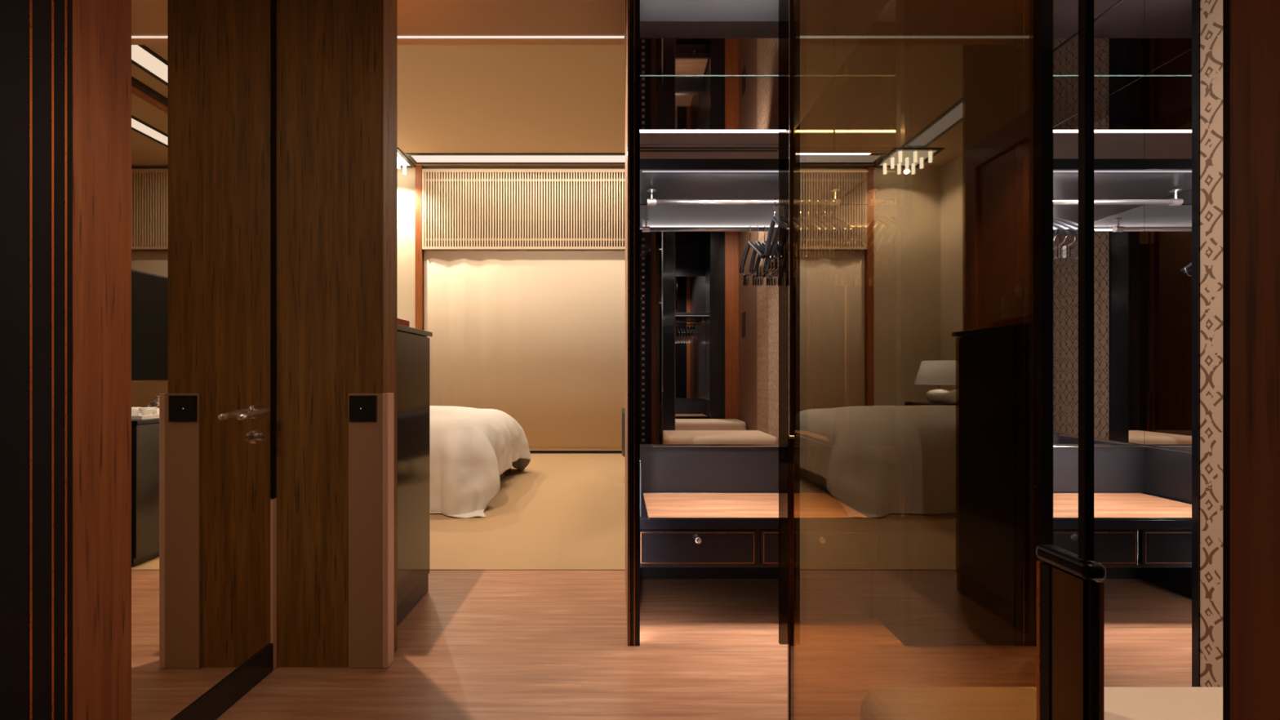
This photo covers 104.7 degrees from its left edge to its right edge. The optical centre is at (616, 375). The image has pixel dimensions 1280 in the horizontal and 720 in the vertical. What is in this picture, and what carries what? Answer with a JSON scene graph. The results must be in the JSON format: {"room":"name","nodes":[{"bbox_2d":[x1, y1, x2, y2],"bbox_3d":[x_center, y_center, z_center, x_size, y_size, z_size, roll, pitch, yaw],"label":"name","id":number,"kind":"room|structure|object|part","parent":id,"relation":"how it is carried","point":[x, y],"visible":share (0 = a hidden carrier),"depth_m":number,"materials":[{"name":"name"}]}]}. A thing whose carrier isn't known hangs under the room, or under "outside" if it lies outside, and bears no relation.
{"room":"hotel room entryway","nodes":[
{"label":"hotel room entryway","id":0,"kind":"room"},
{"bbox_2d":[0,0,71,719],"bbox_3d":[-1.337,-0.323,0.748,0.038,2.905,0.895,0,0,0],"label":"wall panel","id":1,"kind":"object","parent":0,"point":[36,35],"visible":1,"depth_m":1.12,"materials":[{"name":"black wood"}]},
{"bbox_2d":[274,0,397,667],"bbox_3d":[-1.270,-0.323,1.970,0.733,2.905,0.121,0,0,0],"label":"wall","id":2,"kind":"structure","parent":0,"point":[337,60],"depth_m":1.91,"materials":[{"name":"brown wood"}]},
{"bbox_2d":[271,0,276,497],"bbox_3d":[-1.326,-0.652,1.897,0.020,2.245,0.021,0,0,0],"label":"trim","id":3,"kind":"structure","parent":2,"relation":"attached to","point":[273,2],"depth_m":1.89,"materials":[{"name":"black paint"}]},
{"bbox_2d":[271,497,276,670],"bbox_3d":[-1.326,0.801,1.897,0.020,0.653,0.021,0,0,0],"label":"trim","id":4,"kind":"structure","parent":2,"relation":"attached to","point":[273,500],"depth_m":1.89,"materials":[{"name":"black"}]},
{"bbox_2d":[349,395,377,421],"bbox_3d":[-0.974,0.127,1.893,0.104,0.100,0.010,0,0,0],"label":"light switch","id":5,"kind":"object","parent":2,"relation":"attached to","point":[362,407],"visible":1,"depth_m":1.89,"materials":[{"name":"black plastic"}]},
{"bbox_2d":[348,393,382,668],"bbox_3d":[-0.968,0.599,1.904,0.129,1.058,0.010,0,0,0],"label":"trim","id":6,"kind":"structure","parent":2,"relation":"attached to","point":[365,437],"depth_m":1.90,"materials":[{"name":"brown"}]},
{"bbox_2d":[382,392,394,668],"bbox_3d":[-0.891,0.599,1.923,0.024,1.059,0.053,0,0,0],"label":"trim","id":7,"kind":"structure","parent":2,"relation":"attached to","point":[388,398],"depth_m":1.90,"materials":[{"name":"beige"}]},
{"bbox_2d":[397,38,624,44],"bbox_3d":[-0.830,-2.388,2.620,1.740,1.225,0.059,0,0,0],"label":"wall","id":8,"kind":"structure","parent":0,"point":[400,41],"depth_m":2.62,"materials":[{"name":"beige paint"}]},
{"bbox_2d":[397,35,624,38],"bbox_3d":[-0.830,-1.772,2.585,1.740,0.006,0.010,0,0,0],"label":"trim","id":9,"kind":"structure","parent":8,"relation":"attached to","point":[398,37],"depth_m":2.58,"materials":[{"name":"white"}]},
{"bbox_2d":[397,9,625,168],"bbox_3d":[0.400,-3.050,4.976,9.000,0.100,4.649,0,0,0],"label":"ceiling","id":10,"kind":"structure","parent":0,"point":[452,99],"depth_m":5.34,"materials":[{"name":"beige paint"}]},
{"bbox_2d":[397,147,415,174],"bbox_3d":[-3.200,-2.925,6.790,0.640,0.149,0.580,0,0,0],"label":"ceiling lamp","id":11,"kind":"object","parent":10,"relation":"attached to","point":[403,161],"visible":0.26,"depth_m":6.86,"materials":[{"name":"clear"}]},
{"bbox_3d":[-3.200,-2.997,6.790,0.540,0.005,0.500,0,0,0],"label":"plate","id":12,"kind":"part","parent":11,"relation":"part of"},
{"bbox_2d":[405,153,625,164],"bbox_3d":[0.175,-2.994,6.820,6.050,0.011,0.320,0,0,0],"label":"light slot","id":13,"kind":"object","parent":10,"relation":"attached to","point":[417,158],"visible":0.41,"depth_m":6.82,"materials":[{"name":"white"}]},
{"bbox_2d":[410,155,625,162],"bbox_3d":[0.175,-2.997,6.820,5.960,0.005,0.230,0,0,0],"label":"diffuser","id":14,"kind":"object","parent":13,"relation":"attached to","point":[415,158],"depth_m":6.82,"materials":[{"name":"white plastic"}]},
{"bbox_2d":[397,0,625,35],"bbox_3d":[-0.830,-1.805,0.695,1.740,0.060,3.790,0,0,0],"label":"ceiling","id":15,"kind":"structure","parent":0,"point":[415,17],"depth_m":2.44,"materials":[{"name":"beige paint"}]},
{"bbox_2d":[397,168,625,328],"bbox_3d":[0.400,-0.935,7.225,8.600,4.130,0.150,0,0,0],"label":"wall","id":16,"kind":"structure","parent":0,"point":[406,183],"depth_m":7.15,"materials":[{"name":"beige paint"}]},
{"bbox_2d":[415,165,424,330],"bbox_3d":[-2.833,-0.959,7.099,0.095,4.078,0.099,0,0,0],"label":"trim","id":17,"kind":"structure","parent":16,"relation":"attached to","point":[419,251],"depth_m":7.05,"materials":[{"name":"brown wood"}]},
{"bbox_2d":[422,168,625,249],"bbox_3d":[0.912,-2.373,7.072,7.375,1.145,0.073,0,0,0],"label":"slatted pelmet","id":18,"kind":"object","parent":16,"relation":"attached to","point":[466,209],"visible":0.39,"depth_m":7.04,"materials":[{"name":"beige wood"}]},
{"bbox_2d":[423,249,625,446],"bbox_3d":[0.880,-0.387,7.091,7.300,2.823,0.019,0,0,0],"label":"curtain","id":19,"kind":"object","parent":18,"relation":"hanging from","point":[535,337],"visible":0.41,"depth_m":7.09,"materials":[{"name":"beige fabric"}]},
{"bbox_2d":[528,446,622,450],"bbox_3d":[0.910,1.057,7.132,7.380,0.054,0.034,0,0,0],"label":"trim","id":20,"kind":"structure","parent":16,"relation":"attached to","point":[531,448],"depth_m":7.11,"materials":[{"name":"beige wood"}]},
{"bbox_2d":[529,450,622,453],"bbox_3d":[0.400,1.105,7.130,8.600,0.040,0.039,0,0,0],"label":"baseboard","id":21,"kind":"structure","parent":16,"relation":"attached to","point":[531,451],"depth_m":7.11,"materials":[{"name":"black paint"}]},
{"bbox_2d":[429,453,625,570],"bbox_3d":[0.400,1.178,5.130,9.200,0.104,4.540,0,0,0],"label":"floor","id":22,"kind":"structure","parent":0,"point":[565,511],"depth_m":3.72,"materials":[{"name":"brown carpet"}]},
{"bbox_2d":[429,405,530,518],"bbox_3d":[-2.278,0.504,4.926,2.584,1.247,2.096,0,0,0],"label":"bed","id":23,"kind":"object","parent":22,"relation":"on","point":[472,451],"visible":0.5,"depth_m":4.09,"materials":[{"name":"white fabric"}]},
{"bbox_2d":[622,408,625,457],"bbox_3d":[0.487,0.739,5.300,0.865,0.777,0.990,0,0,0],"label":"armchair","id":24,"kind":"object","parent":22,"relation":"on","point":[623,409],"visible":0.08,"depth_m":5.18,"materials":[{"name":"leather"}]},
{"bbox_2d":[625,0,627,637],"bbox_3d":[0.049,-0.520,2.405,0.005,3.300,0.619,0,0,0],"label":"wall","id":25,"kind":"structure","parent":0,"point":[626,1],"depth_m":2.30,"materials":[{"name":"brown wood"}]},
{"bbox_2d":[214,570,1191,719],"bbox_3d":[0.400,1.180,-0.170,9.200,0.100,6.060,0,0,0],"label":"floor","id":26,"kind":"structure","parent":0,"point":[478,645],"depth_m":2.00,"materials":[{"name":"brown wood"}]},
{"bbox_2d":[397,324,432,626],"bbox_3d":[-1.200,0.451,2.370,0.460,1.355,0.460,0,0,0],"label":"cabinet","id":27,"kind":"object","parent":26,"relation":"on","point":[413,344],"visible":0.27,"depth_m":2.36,"materials":[{"name":"black wood"}]},
{"bbox_2d":[397,318,409,327],"bbox_3d":[-1.062,-0.242,2.255,0.155,0.029,0.180,0,0,0],"label":"book","id":28,"kind":"object","parent":27,"relation":"on","point":[400,322],"visible":0.25,"depth_m":2.28,"materials":[{"name":"red paper"}]},
{"bbox_2d":[640,444,778,567],"bbox_3d":[0.642,0.758,2.465,1.106,0.742,0.537,0,0,0],"label":"drawer unit","id":29,"kind":"object","parent":26,"relation":"on","point":[701,505],"visible":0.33,"depth_m":2.42,"materials":[{"name":"black paint"}]},
{"bbox_3d":[0.364,0.779,2.234,0.531,0.158,0.012,0,0,0],"label":"drawer","id":30,"kind":"part","parent":29,"relation":"part of","materials":[{"name":"black paint"}]},
{"bbox_3d":[0.364,0.738,2.212,0.032,0.032,0.032,0,0,0],"label":"knob","id":31,"kind":"part","parent":29,"relation":"part of","materials":[{"name":"silver metal"}]},
{"bbox_3d":[0.642,0.389,2.481,1.106,0.005,0.501,0,0,0],"label":"edge trim","id":32,"kind":"part","parent":29,"relation":"part of","materials":[{"name":"black wood"}]},
{"bbox_3d":[0.919,0.779,2.234,0.531,0.158,0.012,0,0,0],"label":"drawer","id":33,"kind":"part","parent":29,"relation":"part of","materials":[{"name":"black paint"}]},
{"bbox_2d":[778,0,1106,719],"bbox_3d":[0.394,-0.324,0.778,0.034,2.900,0.730,0,0,-1],"label":"glass screen","id":34,"kind":"object","parent":26,"relation":"on","point":[915,583],"visible":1,"depth_m":0.65,"materials":[{"name":"brown glass"}]},
{"bbox_3d":[0.404,0.650,0.442,0.012,0.951,0.042,0,0,0],"label":"pull panel","id":35,"kind":"part","parent":34,"relation":"part of","materials":[{"name":"brown wood"}]},
{"bbox_2d":[1053,444,1191,599],"bbox_3d":[2.367,0.758,2.465,1.106,0.742,0.537,0,0,0],"label":"drawer unit","id":36,"kind":"object","parent":26,"relation":"on","point":[1143,493],"visible":0.24,"depth_m":2.51,"materials":[{"name":"black wood"}]},
{"bbox_3d":[2.090,0.779,2.234,0.531,0.158,0.012,0,0,0],"label":"drawer","id":37,"kind":"part","parent":36,"relation":"part of","materials":[{"name":"black paint"}]},
{"bbox_3d":[2.367,0.389,2.481,1.106,0.005,0.501,0,0,0],"label":"edge trim","id":38,"kind":"part","parent":36,"relation":"part of","materials":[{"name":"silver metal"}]},
{"bbox_3d":[2.644,0.779,2.234,0.531,0.158,0.012,0,0,0],"label":"drawer","id":39,"kind":"part","parent":36,"relation":"part of","materials":[{"name":"black paint"}]},
{"bbox_3d":[2.911,1.001,2.508,0.016,0.256,0.440,0,0,0],"label":"panel","id":40,"kind":"part","parent":36,"relation":"part of","materials":[{"name":"black paint"}]},
{"bbox_2d":[1103,687,1222,719],"bbox_3d":[0.970,0.848,0.640,1.060,0.565,0.580,0,0,0],"label":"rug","id":41,"kind":"object","parent":26,"relation":"on","point":[1119,703],"visible":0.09,"depth_m":0.85,"materials":[{"name":"beige carpet"}]},
{"bbox_2d":[640,0,1142,578],"bbox_3d":[2.392,-0.935,2.750,4.617,4.130,0.020,0,0,0],"label":"wall","id":42,"kind":"structure","parent":0,"point":[650,10],"depth_m":2.74,"materials":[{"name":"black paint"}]},
{"bbox_2d":[640,75,789,444],"bbox_3d":[0.641,-0.636,2.736,1.117,2.043,0.007,0,0,0],"label":"wall mirror","id":43,"kind":"object","parent":42,"relation":"attached to","point":[709,294],"visible":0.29,"depth_m":2.73,"materials":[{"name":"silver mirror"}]},
{"bbox_2d":[640,21,789,75],"bbox_3d":[0.641,-1.811,2.736,1.117,0.298,0.007,0,0,0],"label":"wall mirror","id":44,"kind":"object","parent":42,"relation":"attached to","point":[666,47],"visible":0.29,"depth_m":2.73,"materials":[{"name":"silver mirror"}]},
{"bbox_2d":[640,75,789,75],"bbox_3d":[0.641,-1.659,2.732,1.117,0.006,0.002,0,0,0],"label":"trim","id":45,"kind":"structure","parent":42,"relation":"attached to","point":[640,75],"depth_m":2.73,"materials":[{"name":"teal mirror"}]},
{"bbox_2d":[1053,75,1144,444],"bbox_3d":[2.376,-0.636,2.736,1.092,2.043,0.007,0,0,0],"label":"wall mirror","id":46,"kind":"object","parent":42,"relation":"attached to","point":[1118,100],"visible":0.36,"depth_m":2.73,"materials":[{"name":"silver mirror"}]},
{"bbox_2d":[1053,0,1144,75],"bbox_3d":[2.376,-1.911,2.736,1.092,0.498,0.007,0,0,0],"label":"wall mirror","id":47,"kind":"object","parent":42,"relation":"attached to","point":[1118,24],"visible":0.33,"depth_m":2.73,"materials":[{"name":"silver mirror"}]},
{"bbox_2d":[1053,75,1144,75],"bbox_3d":[2.376,-1.659,2.732,1.092,0.006,0.002,0,0,0],"label":"trim","id":48,"kind":"structure","parent":42,"relation":"attached to","point":[1053,75],"depth_m":2.73,"materials":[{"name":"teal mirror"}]},
{"bbox_2d":[1200,0,1222,687],"bbox_3d":[1.670,-0.519,0.597,0.140,3.299,1.513,0,0,0],"label":"wall","id":49,"kind":"structure","parent":0,"point":[1211,11],"depth_m":1.33,"materials":[{"name":"fabric"}]},
{"bbox_2d":[1191,0,1199,687],"bbox_3d":[1.670,-0.519,1.361,0.148,3.299,0.016,0,0,0],"label":"trim","id":50,"kind":"structure","parent":49,"relation":"attached to","point":[1195,3],"depth_m":1.36,"materials":[{"name":"black paint"}]},
{"bbox_2d":[1230,0,1279,719],"bbox_3d":[0.507,-0.323,0.013,0.206,2.905,0.625,0,0,0],"label":"wall","id":51,"kind":"structure","parent":0,"point":[1255,24],"depth_m":0.31,"materials":[{"name":"brown wood"}]},
{"bbox_2d":[1222,0,1230,719],"bbox_3d":[0.507,-0.323,0.329,0.198,2.905,0.006,0,0,0],"label":"trim","id":52,"kind":"structure","parent":51,"relation":"attached to","point":[1226,3],"depth_m":0.33,"materials":[{"name":"black paint"}]},
{"bbox_3d":[3.016,-0.520,2.400,0.168,3.300,0.679,0,0,0],"label":"wall","id":53,"kind":"structure","parent":0,"visible":0},
{"bbox_2d":[1144,48,1191,451],"bbox_3d":[2.927,-0.636,2.420,0.008,2.043,0.639,0,0,0],"label":"mirror","id":54,"kind":"object","parent":53,"relation":"attached to","point":[1167,88],"visible":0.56,"depth_m":2.61,"materials":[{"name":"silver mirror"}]},
{"bbox_2d":[1144,0,1191,75],"bbox_3d":[2.927,-1.911,2.420,0.008,0.498,0.639,0,0,0],"label":"mirror","id":55,"kind":"object","parent":53,"relation":"attached to","point":[1167,23],"visible":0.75,"depth_m":2.63,"materials":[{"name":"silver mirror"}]},
{"bbox_3d":[-1.404,-0.323,0.353,0.104,2.905,3.105,0,0,0],"label":"wall","id":56,"kind":"structure","parent":0,"visible":0},
{"bbox_2d":[71,0,131,719],"bbox_3d":[-1.337,-0.323,1.268,0.038,2.905,0.144,0,0,0],"label":"trim","id":57,"kind":"structure","parent":56,"relation":"attached to","point":[101,29],"depth_m":1.26,"materials":[{"name":"brown wood"}]},
{"bbox_2d":[131,0,273,719],"bbox_3d":[-1.306,-0.326,1.614,0.060,2.899,0.544,0,0,0],"label":"door","id":58,"kind":"structure","parent":56,"relation":"in","point":[201,69],"depth_m":1.56,"materials":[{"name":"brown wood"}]},
{"bbox_3d":[-1.324,1.073,1.614,0.024,0.101,0.544,0,0,0],"label":"rail","id":59,"kind":"part","parent":58,"relation":"part of","materials":[{"name":"black"}]},
{"bbox_3d":[-1.288,0.137,1.753,0.025,0.033,0.138,0,0,0],"label":"lever handle","id":60,"kind":"part","parent":58,"relation":"part of","materials":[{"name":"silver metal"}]},
{"bbox_3d":[0.067,-0.520,2.408,0.030,3.300,0.625,0,0,0],"label":"wall","id":61,"kind":"structure","parent":0,"visible":0},
{"bbox_2d":[627,0,639,645],"bbox_3d":[0.071,-0.520,2.077,0.051,3.300,0.036,0,0,0],"label":"wardrobe side panel","id":62,"kind":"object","parent":61,"relation":"attached to","point":[633,6],"depth_m":2.06,"materials":[{"name":"black paint"}]},
{"bbox_2d":[640,159,789,204],"bbox_3d":[0.642,-0.969,2.497,1.106,0.054,0.458,0,0,0],"label":"shelf","id":63,"kind":"object","parent":61,"relation":"attached to","point":[671,179],"visible":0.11,"depth_m":2.38,"materials":[{"name":"black paint"}]},
{"bbox_2d":[646,188,789,205],"bbox_3d":[0.642,-0.902,2.500,0.978,0.082,0.048,0,0,0],"label":"rail","id":64,"kind":"object","parent":63,"relation":"attached to","point":[651,202],"visible":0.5,"depth_m":2.49,"materials":[{"name":"silver metal"}]},
{"bbox_3d":[0.642,-0.878,2.500,0.956,0.025,0.025,0,0,0],"label":"rod","id":65,"kind":"part","parent":64,"relation":"part of","materials":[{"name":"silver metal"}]},
{"bbox_2d":[764,198,789,270],"bbox_3d":[0.809,-0.730,2.500,0.041,0.334,0.428,0,0,3],"label":"clothes hanger","id":66,"kind":"object","parent":64,"relation":"hanging from","point":[775,220],"visible":0.6,"depth_m":2.60,"materials":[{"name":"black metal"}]},
{"bbox_2d":[770,217,789,270],"bbox_3d":[0.855,-0.730,2.500,0.041,0.334,0.428,0,0,-1],"label":"clothes hanger","id":67,"kind":"object","parent":64,"relation":"hanging from","point":[773,251],"visible":0.28,"depth_m":2.63,"materials":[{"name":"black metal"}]},
{"bbox_3d":[1.737,-0.520,2.417,0.142,3.300,0.643,0,0,0],"label":"wall","id":68,"kind":"structure","parent":0,"visible":0},
{"bbox_2d":[1053,159,1191,199],"bbox_3d":[2.367,-0.969,2.497,1.106,0.054,0.458,0,0,0],"label":"shelf","id":69,"kind":"object","parent":68,"relation":"attached to","point":[1113,179],"visible":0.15,"depth_m":2.36,"materials":[{"name":"black paint"}]},
{"bbox_2d":[1053,188,1183,205],"bbox_3d":[2.367,-0.902,2.500,0.978,0.082,0.048,0,0,0],"label":"rail","id":70,"kind":"object","parent":69,"relation":"attached to","point":[1173,202],"visible":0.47,"depth_m":2.49,"materials":[{"name":"silver metal"}]},
{"bbox_2d":[1053,226,1062,242],"bbox_3d":[2.055,-0.730,2.500,0.041,0.334,0.428,0,0,1],"label":"clothes hanger","id":71,"kind":"object","parent":70,"relation":"hanging from","point":[1057,231],"visible":0.02,"depth_m":2.30,"materials":[{"name":"silver metal"}]},
{"bbox_2d":[1053,222,1073,259],"bbox_3d":[2.099,-0.730,2.500,0.041,0.334,0.428,0,0,-2],"label":"clothes hanger","id":72,"kind":"object","parent":70,"relation":"hanging from","point":[1056,247],"visible":0.3,"depth_m":2.35,"materials":[{"name":"silver metal"}]},
{"bbox_2d":[1053,219,1078,259],"bbox_3d":[2.146,-0.730,2.500,0.041,0.334,0.428,0,0,-1],"label":"clothes hanger","id":73,"kind":"object","parent":70,"relation":"hanging from","point":[1065,248],"visible":0.34,"depth_m":2.36,"materials":[{"name":"silver metal"}]},
{"bbox_2d":[1053,216,1094,259],"bbox_3d":[2.194,-0.730,2.501,0.041,0.334,0.428,0,0,-4],"label":"clothes hanger","id":74,"kind":"object","parent":70,"relation":"hanging from","point":[1074,248],"visible":0.26,"depth_m":2.37,"materials":[{"name":"silver metal"}]},
{"bbox_3d":[2.367,-0.878,2.500,0.956,0.025,0.025,0,0,0],"label":"rod","id":75,"kind":"part","parent":70,"relation":"part of","materials":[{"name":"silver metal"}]},
{"bbox_3d":[1.450,-0.520,2.401,0.430,3.300,0.675,0,0,0],"label":"wall column","id":76,"kind":"structure","parent":0,"visible":0},
{"bbox_2d":[1041,0,1053,561],"bbox_3d":[1.744,-0.520,2.077,0.157,3.300,0.036,0,0,0],"label":"trim","id":77,"kind":"structure","parent":76,"relation":"attached to","point":[1046,5],"depth_m":2.06,"materials":[{"name":"black paint"}]}
]}

